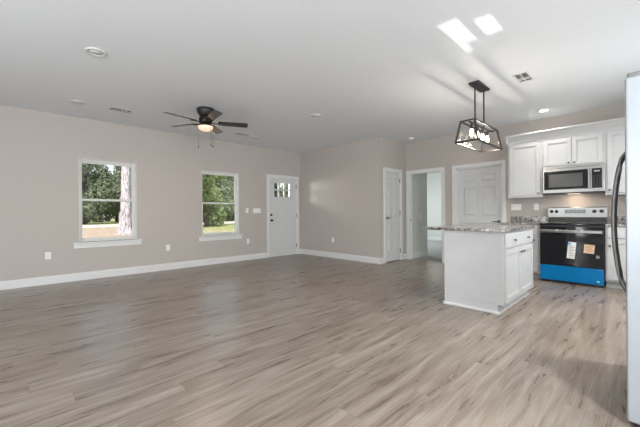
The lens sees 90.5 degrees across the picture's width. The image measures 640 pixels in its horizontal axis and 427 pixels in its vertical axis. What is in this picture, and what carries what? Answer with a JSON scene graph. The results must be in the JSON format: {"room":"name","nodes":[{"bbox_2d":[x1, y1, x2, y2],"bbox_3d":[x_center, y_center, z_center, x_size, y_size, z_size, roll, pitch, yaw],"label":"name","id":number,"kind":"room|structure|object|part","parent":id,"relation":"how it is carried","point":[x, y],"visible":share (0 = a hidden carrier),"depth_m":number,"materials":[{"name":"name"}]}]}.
{"room":"open-plan kitchen living room","nodes":[
{"label":"open-plan kitchen living room","id":0,"kind":"room"},
{"bbox_2d":[0,105,300,280],"bbox_3d":[-3.785,-0.246,5.698,9.108,2.740,0.150,0,0,-44],"label":"wall","id":1,"kind":"structure","parent":0,"point":[40,152],"depth_m":5.69,"materials":[{"name":"paint"}]},
{"bbox_2d":[45,252,50,259],"bbox_3d":[-4.334,0.674,5.055,0.072,0.114,0.011,0,0,-44],"label":"outlet","id":2,"kind":"object","parent":1,"relation":"attached to","point":[47,254],"visible":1,"depth_m":5.05,"materials":[{"name":"plastic"}]},
{"bbox_2d":[73,158,141,248],"bbox_3d":[-3.775,-0.178,5.666,1.035,1.525,0.180,0,0,-44],"label":"window","id":3,"kind":"structure","parent":1,"relation":"in","point":[119,240],"depth_m":5.69,"materials":[{"name":"plastic"}]},
{"bbox_3d":[-3.828,-0.562,5.719,0.797,0.689,0.020,0,0,-44],"label":"sash","id":4,"kind":"part","parent":3,"relation":"part of","materials":[{"name":"plastic"}]},
{"bbox_3d":[-3.806,0.098,5.701,0.797,0.706,0.022,0,0,-44],"label":"sash","id":5,"kind":"part","parent":3,"relation":"part of","materials":[{"name":"plastic"}]},
{"bbox_2d":[0,249,300,289],"bbox_3d":[-3.706,1.059,5.651,8.843,0.130,0.016,0,0,-44],"label":"baseboard","id":6,"kind":"structure","parent":1,"relation":"attached to","point":[28,282],"depth_m":5.70,"materials":[{"name":"paint"}]},
{"bbox_2d":[198,170,242,241],"bbox_3d":[-2.244,-0.170,7.131,1.050,1.525,0.180,0,0,-44],"label":"window","id":7,"kind":"structure","parent":1,"relation":"in","point":[225,235],"depth_m":7.27,"materials":[{"name":"plastic"}]},
{"bbox_3d":[-2.297,-0.553,7.183,0.812,0.689,0.020,0,0,-44],"label":"sash","id":8,"kind":"part","parent":7,"relation":"part of","materials":[{"name":"plastic"}]},
{"bbox_3d":[-2.275,0.106,7.165,0.812,0.706,0.022,0,0,-44],"label":"sash","id":9,"kind":"part","parent":7,"relation":"part of","materials":[{"name":"plastic"}]},
{"bbox_2d":[253,208,260,212],"bbox_3d":[-1.539,-0.073,7.732,0.199,0.098,0.014,0,0,-44],"label":"light switch","id":10,"kind":"object","parent":1,"relation":"attached to","point":[255,210],"visible":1,"depth_m":7.73,"materials":[{"name":"plastic"}]},
{"bbox_2d":[266,174,298,257],"bbox_3d":[-0.989,0.055,8.329,1.044,2.095,0.199,0,0,-44],"label":"door","id":11,"kind":"structure","parent":1,"relation":"in","point":[282,212],"depth_m":8.29,"materials":[{"name":"paint"}]},
{"bbox_3d":[-1.008,-0.612,8.297,0.564,0.420,0.056,0,0,-44],"label":"glazing frame","id":12,"kind":"part","parent":11,"relation":"part of","materials":[{"name":"paint"}]},
{"bbox_2d":[0,240,634,426],"bbox_3d":[1.597,1.143,4.608,15.365,0.124,9.965,0,0,-44],"label":"floor","id":13,"kind":"structure","parent":0,"point":[294,340],"depth_m":2.53,"materials":[{"name":"plastic"}]},
{"bbox_2d":[443,229,532,314],"bbox_3d":[2.151,0.638,3.986,1.184,0.885,0.713,0,0,-44],"label":"kitchen island","id":14,"kind":"object","parent":13,"relation":"on","point":[490,272],"visible":1,"depth_m":3.60,"materials":[{"name":"paint"}]},
{"bbox_2d":[423,224,534,231],"bbox_3d":[2.064,0.180,4.076,1.235,0.034,0.930,0,0,-44],"label":"island countertop","id":15,"kind":"structure","parent":14,"relation":"on","point":[460,227],"depth_m":3.77,"materials":[{"name":"grey stone"}]},
{"bbox_3d":[2.125,1.066,4.017,1.184,0.030,0.627,0,0,-44],"label":"moulding","id":16,"kind":"part","parent":14,"relation":"part of","materials":[{"name":"paint"}]},
{"bbox_3d":[2.168,0.294,3.566,0.540,0.150,0.020,0,0,-44],"label":"drawer","id":17,"kind":"part","parent":14,"relation":"part of","materials":[{"name":"paint"}]},
{"bbox_3d":[2.172,0.675,3.567,0.542,0.572,0.020,0,0,-44],"label":"cabinet door","id":18,"kind":"part","parent":14,"relation":"part of","materials":[{"name":"paint"}]},
{"bbox_3d":[2.567,0.291,3.947,0.540,0.150,0.020,0,0,-44],"label":"drawer","id":19,"kind":"part","parent":14,"relation":"part of","materials":[{"name":"paint"}]},
{"bbox_3d":[2.569,0.672,3.947,0.542,0.572,0.020,0,0,-44],"label":"cabinet door","id":20,"kind":"part","parent":14,"relation":"part of","materials":[{"name":"paint"}]},
{"bbox_2d":[501,224,540,278],"bbox_3d":[3.543,0.628,5.503,0.637,0.885,0.578,0,0,-44],"label":"base cabinet","id":21,"kind":"object","parent":13,"relation":"on","point":[536,231],"visible":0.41,"depth_m":5.13,"materials":[{"name":"paint"}]},
{"bbox_2d":[500,216,547,224],"bbox_3d":[3.550,0.118,5.515,0.639,0.135,0.579,0,0,-44],"label":"countertop","id":22,"kind":"structure","parent":21,"relation":"on","point":[515,220],"depth_m":5.61,"materials":[{"name":"grey stone"}]},
{"bbox_3d":[3.339,0.278,5.310,0.020,0.144,0.538,0,0,-44],"label":"drawer","id":23,"kind":"part","parent":21,"relation":"part of","materials":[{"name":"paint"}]},
{"bbox_3d":[3.342,0.658,5.310,0.020,0.577,0.538,0,0,-44],"label":"cabinet door","id":24,"kind":"part","parent":21,"relation":"part of","materials":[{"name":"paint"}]},
{"bbox_2d":[540,207,607,287],"bbox_3d":[3.983,0.482,4.983,0.715,1.170,0.766,0,0,-44],"label":"range","id":25,"kind":"object","parent":13,"relation":"on","point":[572,240],"visible":0.98,"depth_m":4.81,"materials":[{"name":"black metal"}]},
{"bbox_3d":[3.743,0.272,4.755,0.055,0.050,0.746,0,0,-44],"label":"oven handle","id":26,"kind":"part","parent":25,"relation":"part of","materials":[{"name":"metal"}]},
{"bbox_3d":[3.781,0.915,4.787,0.042,0.228,0.758,0,0,-44],"label":"storage drawer","id":27,"kind":"part","parent":25,"relation":"part of","materials":[{"name":"blue plastic"}]},
{"bbox_3d":[3.778,0.496,4.787,0.042,0.595,0.758,0,0,-44],"label":"oven door","id":28,"kind":"part","parent":25,"relation":"part of","materials":[{"name":"black glass"}]},
{"bbox_2d":[540,222,606,225],"bbox_3d":[3.979,0.161,4.982,0.578,0.023,0.766,0,0,-44],"label":"glass cooktop","id":29,"kind":"object","parent":25,"relation":"in","point":[547,223],"depth_m":4.86,"materials":[{"name":"grey glass"}]},
{"bbox_3d":[4.186,0.103,5.180,0.015,0.087,0.754,0,0,-44],"label":"panel","id":30,"kind":"part","parent":25,"relation":"part of","materials":[{"name":"silver metal"}]},
{"bbox_2d":[605,226,625,288],"bbox_3d":[4.491,0.621,4.512,0.637,0.885,0.600,0,0,-44],"label":"base cabinet","id":31,"kind":"object","parent":13,"relation":"on","point":[612,281],"visible":0.52,"depth_m":4.48,"materials":[{"name":"paint"}]},
{"bbox_2d":[605,216,625,226],"bbox_3d":[4.499,0.111,4.522,0.639,0.135,0.599,0,0,-44],"label":"countertop","id":32,"kind":"structure","parent":31,"relation":"on","point":[621,220],"depth_m":4.82,"materials":[{"name":"grey stone"}]},
{"bbox_3d":[4.287,0.271,4.319,0.020,0.144,0.560,0,0,-44],"label":"drawer","id":33,"kind":"part","parent":31,"relation":"part of","materials":[{"name":"paint"}]},
{"bbox_3d":[4.290,0.652,4.319,0.020,0.577,0.560,0,0,-44],"label":"cabinet door","id":34,"kind":"part","parent":31,"relation":"part of","materials":[{"name":"paint"}]},
{"bbox_2d":[611,71,639,426],"bbox_3d":[2.130,0.183,1.666,0.908,1.797,0.881,0,0,-44],"label":"refrigerator","id":35,"kind":"object","parent":13,"relation":"on","point":[631,156],"visible":1,"depth_m":1.59,"materials":[{"name":"metal"}]},
{"bbox_3d":[1.823,0.049,1.917,0.022,0.882,0.094,0,0,-44],"label":"door handle","id":36,"kind":"part","parent":35,"relation":"part of","materials":[{"name":"metal"}]},
{"bbox_3d":[1.892,0.049,1.984,0.022,0.882,0.094,0,0,-44],"label":"door handle","id":37,"kind":"part","parent":35,"relation":"part of","materials":[{"name":"metal"}]},
{"bbox_3d":[1.739,0.182,1.745,0.451,1.745,0.064,0,0,-44],"label":"door","id":38,"kind":"part","parent":35,"relation":"part of","materials":[{"name":"silver metal"}]},
{"bbox_2d":[0,0,639,153],"bbox_3d":[-0.164,-1.702,2.662,10.162,0.120,9.558,0,0,-44],"label":"ceiling","id":39,"kind":"structure","parent":0,"point":[395,70],"depth_m":3.44,"materials":[{"name":"paint"}]},
{"bbox_2d":[70,100,85,104],"bbox_3d":[-3.509,-1.610,4.604,0.184,0.014,0.184,0,0,-44],"label":"recessed light","id":40,"kind":"object","parent":39,"relation":"in","point":[78,102],"visible":1,"depth_m":4.60,"materials":[{"name":"plastic"}]},
{"bbox_2d":[85,47,106,56],"bbox_3d":[-2.250,-1.619,3.186,0.184,0.014,0.184,0,0,-44],"label":"recessed light","id":41,"kind":"object","parent":39,"relation":"in","point":[93,51],"visible":1,"depth_m":3.18,"materials":[{"name":"plastic"}]},
{"bbox_2d":[88,49,103,54],"bbox_3d":[-2.250,-1.621,3.186,0.132,0.004,0.132,0,0,-44],"label":"diffuser","id":42,"kind":"object","parent":41,"relation":"attached to","point":[91,51],"depth_m":3.18,"materials":[{"name":"white metal"}]},
{"bbox_2d":[108,107,133,113],"bbox_3d":[-3.126,-1.615,4.978,0.320,0.011,0.160,0,0,-44],"label":"ceiling vent","id":43,"kind":"object","parent":39,"relation":"in","point":[109,108],"visible":1,"depth_m":4.98,"materials":[{"name":"metal"}]},
{"bbox_2d":[163,106,247,147],"bbox_3d":[-1.783,-1.328,4.913,1.232,0.604,1.232,0,0,-44],"label":"ceiling fan","id":44,"kind":"object","parent":39,"relation":"hanging from","point":[207,115],"visible":1,"depth_m":4.87,"materials":[{"name":"black metal"}]},
{"bbox_3d":[-2.033,-1.415,4.619,0.135,0.035,0.457,0,0,37],"label":"blade","id":45,"kind":"part","parent":44,"relation":"part of","materials":[{"name":"brown wood"}]},
{"bbox_3d":[-2.173,-1.414,5.084,0.457,0.035,0.135,0,0,19],"label":"blade","id":46,"kind":"part","parent":44,"relation":"part of","materials":[{"name":"brown wood"}]},
{"bbox_3d":[-1.782,-1.321,4.948,0.226,0.075,0.226,0,0,-44],"label":"lamp shade","id":47,"kind":"part","parent":44,"relation":"part of","materials":[{"name":"beige glass"}]},
{"bbox_3d":[-1.548,-1.419,4.608,0.135,0.035,0.457,0,0,-35],"label":"blade","id":48,"kind":"part","parent":44,"relation":"part of","materials":[{"name":"brown wood"}]},
{"bbox_3d":[-1.774,-1.417,5.361,0.135,0.035,0.457,0,0,1],"label":"blade","id":49,"kind":"part","parent":44,"relation":"part of","materials":[{"name":"brown wood"}]},
{"bbox_3d":[-1.387,-1.420,5.067,0.457,0.035,0.135,0,0,-17],"label":"blade","id":50,"kind":"part","parent":44,"relation":"part of","materials":[{"name":"brown wood"}]},
{"bbox_2d":[233,132,249,136],"bbox_3d":[-1.613,-1.627,6.535,0.320,0.011,0.160,0,0,-44],"label":"ceiling vent","id":51,"kind":"object","parent":39,"relation":"in","point":[236,133],"visible":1,"depth_m":6.53,"materials":[{"name":"metal"}]},
{"bbox_2d":[311,114,320,117],"bbox_3d":[-0.067,-1.636,5.317,0.184,0.014,0.184,0,0,-44],"label":"recessed light","id":52,"kind":"object","parent":39,"relation":"in","point":[312,115],"visible":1,"depth_m":5.29,"materials":[{"name":"plastic"}]},
{"bbox_2d":[454,80,502,152],"bbox_3d":[2.071,-1.261,4.115,0.905,0.796,0.285,0,0,-44],"label":"pendant light","id":53,"kind":"object","parent":39,"relation":"hanging from","point":[477,85],"visible":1,"depth_m":4.04,"materials":[{"name":"black metal"}]},
{"bbox_2d":[470,123,473,136],"bbox_3d":[1.878,-1.041,3.928,0.046,0.176,0.046,0,0,-44],"label":"bulb","id":54,"kind":"object","parent":53,"relation":"attached to","point":[471,125],"depth_m":3.91,"materials":[{"name":"white glass"}]},
{"bbox_3d":[1.958,-1.381,4.008,0.019,0.502,0.019,0,0,-44],"label":"rod","id":55,"kind":"part","parent":53,"relation":"part of","materials":[{"name":"black metal"}]},
{"bbox_3d":[2.073,-1.002,4.115,0.905,0.278,0.285,0,0,-44],"label":"lantern frame","id":56,"kind":"part","parent":53,"relation":"part of","materials":[{"name":"black metal"}]},
{"bbox_3d":[2.068,-1.645,4.115,0.400,0.026,0.124,0,0,-44],"label":"ceiling plate","id":57,"kind":"part","parent":53,"relation":"part of","materials":[{"name":"black metal"}]},
{"bbox_2d":[480,128,483,139],"bbox_3d":[2.138,-1.043,4.177,0.046,0.176,0.046,0,0,-44],"label":"bulb","id":58,"kind":"object","parent":53,"relation":"attached to","point":[482,130],"depth_m":4.16,"materials":[{"name":"white glass"}]},
{"bbox_3d":[2.180,-1.382,4.220,0.019,0.502,0.019,0,0,-44],"label":"rod","id":59,"kind":"part","parent":53,"relation":"part of","materials":[{"name":"black metal"}]},
{"bbox_2d":[485,131,488,141],"bbox_3d":[2.268,-1.044,4.302,0.046,0.176,0.046,0,0,-44],"label":"bulb","id":60,"kind":"object","parent":53,"relation":"attached to","point":[487,133],"depth_m":4.29,"materials":[{"name":"white glass"}]},
{"bbox_2d":[512,71,533,82],"bbox_3d":[2.472,-1.656,3.862,0.320,0.011,0.160,0,0,-44],"label":"ceiling vent","id":61,"kind":"object","parent":39,"relation":"in","point":[525,76],"visible":1,"depth_m":3.85,"materials":[{"name":"metal"}]},
{"bbox_2d":[537,108,550,112],"bbox_3d":[3.614,-1.663,5.121,0.184,0.014,0.184,0,0,-44],"label":"recessed light","id":62,"kind":"object","parent":39,"relation":"in","point":[544,109],"visible":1,"depth_m":5.12,"materials":[{"name":"plastic"}]},
{"bbox_2d":[300,137,382,257],"bbox_3d":[0.420,-0.277,7.806,0.115,2.740,2.617,0,0,-44],"label":"wall","id":63,"kind":"structure","parent":0,"point":[342,185],"depth_m":7.55,"materials":[{"name":"paint"}]},
{"bbox_2d":[301,249,380,263],"bbox_3d":[0.388,1.028,7.755,0.016,0.130,2.633,0,0,-44],"label":"baseboard","id":64,"kind":"structure","parent":63,"relation":"attached to","point":[375,260],"depth_m":7.56,"materials":[{"name":"paint"}]},
{"bbox_2d":[382,138,405,256],"bbox_3d":[1.707,-0.287,7.306,1.054,2.740,0.115,0,0,-44],"label":"wall","id":65,"kind":"structure","parent":0,"point":[393,152],"depth_m":7.34,"materials":[{"name":"paint"}]},
{"bbox_2d":[383,167,402,262],"bbox_3d":[1.628,0.036,7.192,0.740,2.095,0.167,0,0,-44],"label":"door","id":66,"kind":"structure","parent":65,"relation":"in","point":[392,178],"depth_m":7.17,"materials":[{"name":"paint"}]},
{"bbox_2d":[381,253,406,263],"bbox_3d":[1.679,1.019,7.179,1.054,0.130,0.016,0,0,-44],"label":"baseboard","id":67,"kind":"structure","parent":65,"relation":"attached to","point":[404,255],"depth_m":7.43,"materials":[{"name":"paint"}]},
{"bbox_2d":[412,173,426,252],"bbox_3d":[2.433,-0.292,7.868,0.773,2.740,0.076,0,0,-44],"label":"wall","id":68,"kind":"structure","parent":0,"point":[419,181],"depth_m":7.84,"materials":[{"name":"paint"}]},
{"bbox_2d":[413,250,427,257],"bbox_3d":[2.475,1.012,7.835,0.773,0.130,0.016,0,0,-44],"label":"baseboard","id":69,"kind":"structure","parent":68,"relation":"attached to","point":[423,253],"depth_m":7.83,"materials":[{"name":"paint"}]},
{"bbox_2d":[427,172,441,236],"bbox_3d":[5.287,-0.315,11.770,0.115,2.740,4.500,0,0,-44],"label":"wall","id":70,"kind":"structure","parent":0,"point":[434,215],"depth_m":12.50,"materials":[{"name":"paint"}]},
{"bbox_2d":[427,237,441,240],"bbox_3d":[3.696,1.003,10.239,4.315,0.130,4.500,0,0,-44],"label":"baseboard","id":71,"kind":"structure","parent":70,"relation":"attached to","point":[428,238],"depth_m":12.46,"materials":[{"name":"paint"}]},
{"bbox_2d":[405,103,625,252],"bbox_3d":[3.759,-0.301,5.840,0.115,2.740,4.841,0,0,-44],"label":"wall","id":72,"kind":"structure","parent":0,"point":[441,151],"depth_m":5.99,"materials":[{"name":"paint"}]},
{"bbox_2d":[406,167,444,262],"bbox_3d":[2.425,0.035,7.238,0.155,2.085,0.940,0,0,-44],"label":"trim","id":73,"kind":"structure","parent":72,"relation":"attached to","point":[409,240],"depth_m":7.48,"materials":[{"name":"paint"}]},
{"bbox_2d":[452,160,505,224],"bbox_3d":[3.207,0.030,6.405,0.135,2.085,1.025,0,0,-44],"label":"door","id":74,"kind":"structure","parent":72,"relation":"in","point":[478,189],"depth_m":6.41,"materials":[{"name":"paint"}]},
{"bbox_2d":[511,204,520,209],"bbox_3d":[3.635,-0.119,5.878,0.014,0.114,0.165,0,0,-44],"label":"light switch","id":75,"kind":"object","parent":72,"relation":"attached to","point":[513,206],"visible":1,"depth_m":5.88,"materials":[{"name":"plastic"}]},
{"bbox_2d":[508,140,546,198],"bbox_3d":[3.647,-0.756,5.595,0.380,0.965,0.512,0,0,-44],"label":"upper cabinet","id":76,"kind":"object","parent":72,"relation":"attached to","point":[525,171],"visible":0.99,"depth_m":5.48,"materials":[{"name":"paint"}]},
{"bbox_2d":[505,117,624,144],"bbox_3d":[4.054,-1.306,5.145,0.408,0.145,1.787,0,0,-44],"label":"crown molding","id":77,"kind":"structure","parent":76,"relation":"attached to","point":[617,123],"depth_m":5.03,"materials":[{"name":"paint"}]},
{"bbox_2d":[511,216,547,221],"bbox_3d":[3.774,0.100,5.729,0.020,0.103,0.579,0,0,-44],"label":"backsplash","id":78,"kind":"structure","parent":72,"relation":"attached to","point":[513,218],"depth_m":5.71,"materials":[{"name":"stone"}]},
{"bbox_2d":[534,204,538,209],"bbox_3d":[3.854,-0.117,5.651,0.011,0.114,0.072,0,0,-44],"label":"outlet","id":79,"kind":"object","parent":72,"relation":"attached to","point":[536,206],"visible":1,"depth_m":5.64,"materials":[{"name":"plastic"}]},
{"bbox_2d":[542,131,604,168],"bbox_3d":[4.094,-0.999,5.126,0.380,0.486,0.784,0,0,-44],"label":"upper cabinet","id":80,"kind":"object","parent":72,"relation":"attached to","point":[589,148],"visible":0.98,"depth_m":4.99,"materials":[{"name":"paint"}]},
{"bbox_3d":[3.856,-0.991,5.158,0.020,0.429,0.368,0,0,-44],"label":"door","id":81,"kind":"part","parent":80,"relation":"part of","materials":[{"name":"paint"}]},
{"bbox_2d":[543,163,604,194],"bbox_3d":[4.077,-0.535,5.095,0.448,0.438,0.768,0,0,-44],"label":"microwave","id":82,"kind":"object","parent":80,"relation":"attached to","point":[585,178],"visible":1,"depth_m":4.95,"materials":[{"name":"metal"}]},
{"bbox_3d":[3.890,-0.532,5.034,0.007,0.296,0.554,0,0,-44],"label":"door glass","id":83,"kind":"part","parent":82,"relation":"part of","materials":[{"name":"black glass"}]},
{"bbox_3d":[4.076,-0.535,4.807,0.048,0.312,0.028,0,0,-44],"label":"door handle","id":84,"kind":"part","parent":82,"relation":"part of","materials":[{"name":"metal"}]},
{"bbox_3d":[4.155,-0.534,4.757,0.007,0.296,0.116,0,0,-44],"label":"control panel","id":85,"kind":"part","parent":82,"relation":"part of","materials":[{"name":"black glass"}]},
{"bbox_3d":[4.116,-0.992,4.886,0.020,0.429,0.368,0,0,-44],"label":"door","id":86,"kind":"part","parent":80,"relation":"part of","materials":[{"name":"paint"}]},
{"bbox_2d":[605,128,624,195],"bbox_3d":[4.526,-0.762,4.676,0.380,0.965,0.460,0,0,-44],"label":"upper cabinet","id":87,"kind":"object","parent":72,"relation":"attached to","point":[614,139],"visible":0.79,"depth_m":4.67,"materials":[{"name":"paint"}]},
{"bbox_2d":[609,216,625,222],"bbox_3d":[4.723,0.093,4.736,0.020,0.103,0.599,0,0,-44],"label":"backsplash","id":88,"kind":"structure","parent":72,"relation":"attached to","point":[620,219],"depth_m":4.85,"materials":[{"name":"stone"}]},
{"label":"outside","id":89,"kind":"structure","parent":0,"visible":0},
{"bbox_2d":[82,217,234,237],"bbox_3d":[-32.339,1.812,84.467,190.000,0.200,153.192,0,0,-44],"label":"ground","id":90,"kind":"structure","parent":89,"point":[89,232],"depth_m":31.09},
{"bbox_2d":[82,163,119,224],"bbox_3d":[-38.007,-6.481,51.046,10.025,16.702,8.455,0,0,-44],"label":"leafy tree","id":91,"kind":"object","parent":90,"relation":"on","point":[95,185],"visible":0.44,"depth_m":51.39,"materials":[{"name":"green plant"}]},
{"bbox_2d":[82,166,120,221],"bbox_3d":[-43.002,-9.175,67.146,12.671,22.320,13.706,0,0,37],"label":"leafy tree","id":92,"kind":"object","parent":90,"relation":"on","point":[114,210],"visible":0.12,"depth_m":64.96,"materials":[{"name":"green plant"}]},
{"bbox_2d":[115,166,131,234],"bbox_3d":[-15.383,-7.671,24.611,10.010,18.852,8.800,0,0,-44],"label":"pine tree","id":93,"kind":"object","parent":90,"relation":"on","point":[125,222],"visible":0.02,"depth_m":24.53,"materials":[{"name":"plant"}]},
{"bbox_2d":[202,174,226,226],"bbox_3d":[-14.539,-4.020,38.658,5.602,11.505,6.333,0,0,30],"label":"leafy tree","id":94,"kind":"object","parent":90,"relation":"on","point":[210,211],"visible":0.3,"depth_m":38.50,"materials":[{"name":"green plant"}]},
{"bbox_2d":[209,184,223,219],"bbox_3d":[-19.080,-3.149,53.653,5.383,9.779,4.762,0,0,-6],"label":"leafy tree","id":95,"kind":"object","parent":90,"relation":"on","point":[217,193],"visible":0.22,"depth_m":53.49,"materials":[{"name":"green plant"}]},
{"bbox_2d":[214,177,234,220],"bbox_3d":[-22.008,-7.137,67.776,10.927,17.856,9.304,0,0,-9],"label":"leafy tree","id":96,"kind":"object","parent":90,"relation":"on","point":[228,194],"visible":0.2,"depth_m":66.03,"materials":[{"name":"green plant"}]},
{"bbox_2d":[219,175,233,211],"bbox_3d":[-24.031,-9.322,88.298,13.706,22.320,12.671,0,0,1],"label":"leafy tree","id":97,"kind":"object","parent":90,"relation":"on","point":[227,178],"visible":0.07,"depth_m":86.67,"materials":[{"name":"green plant"}]},
{"bbox_2d":[274,183,281,196],"bbox_3d":[-15.083,-8.735,97.846,10.569,20.897,12.538,0,0,28],"label":"leafy tree","id":98,"kind":"object","parent":90,"relation":"on","point":[275,184],"visible":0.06,"depth_m":98.02,"materials":[{"name":"green plant"}]},
{"bbox_2d":[279,184,287,196],"bbox_3d":[-6.896,-5.896,81.779,9.022,15.032,7.609,0,0,-18],"label":"leafy tree","id":99,"kind":"object","parent":90,"relation":"on","point":[286,185],"visible":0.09,"depth_m":79.02,"materials":[{"name":"green plant"}]},
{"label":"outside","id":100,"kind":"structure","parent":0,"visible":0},
{"bbox_2d":[82,221,234,227],"bbox_3d":[-10.981,1.551,62.133,190.000,0.020,11.000,0,0,-44],"label":"lane","id":101,"kind":"structure","parent":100,"point":[110,225],"depth_m":44.57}
]}

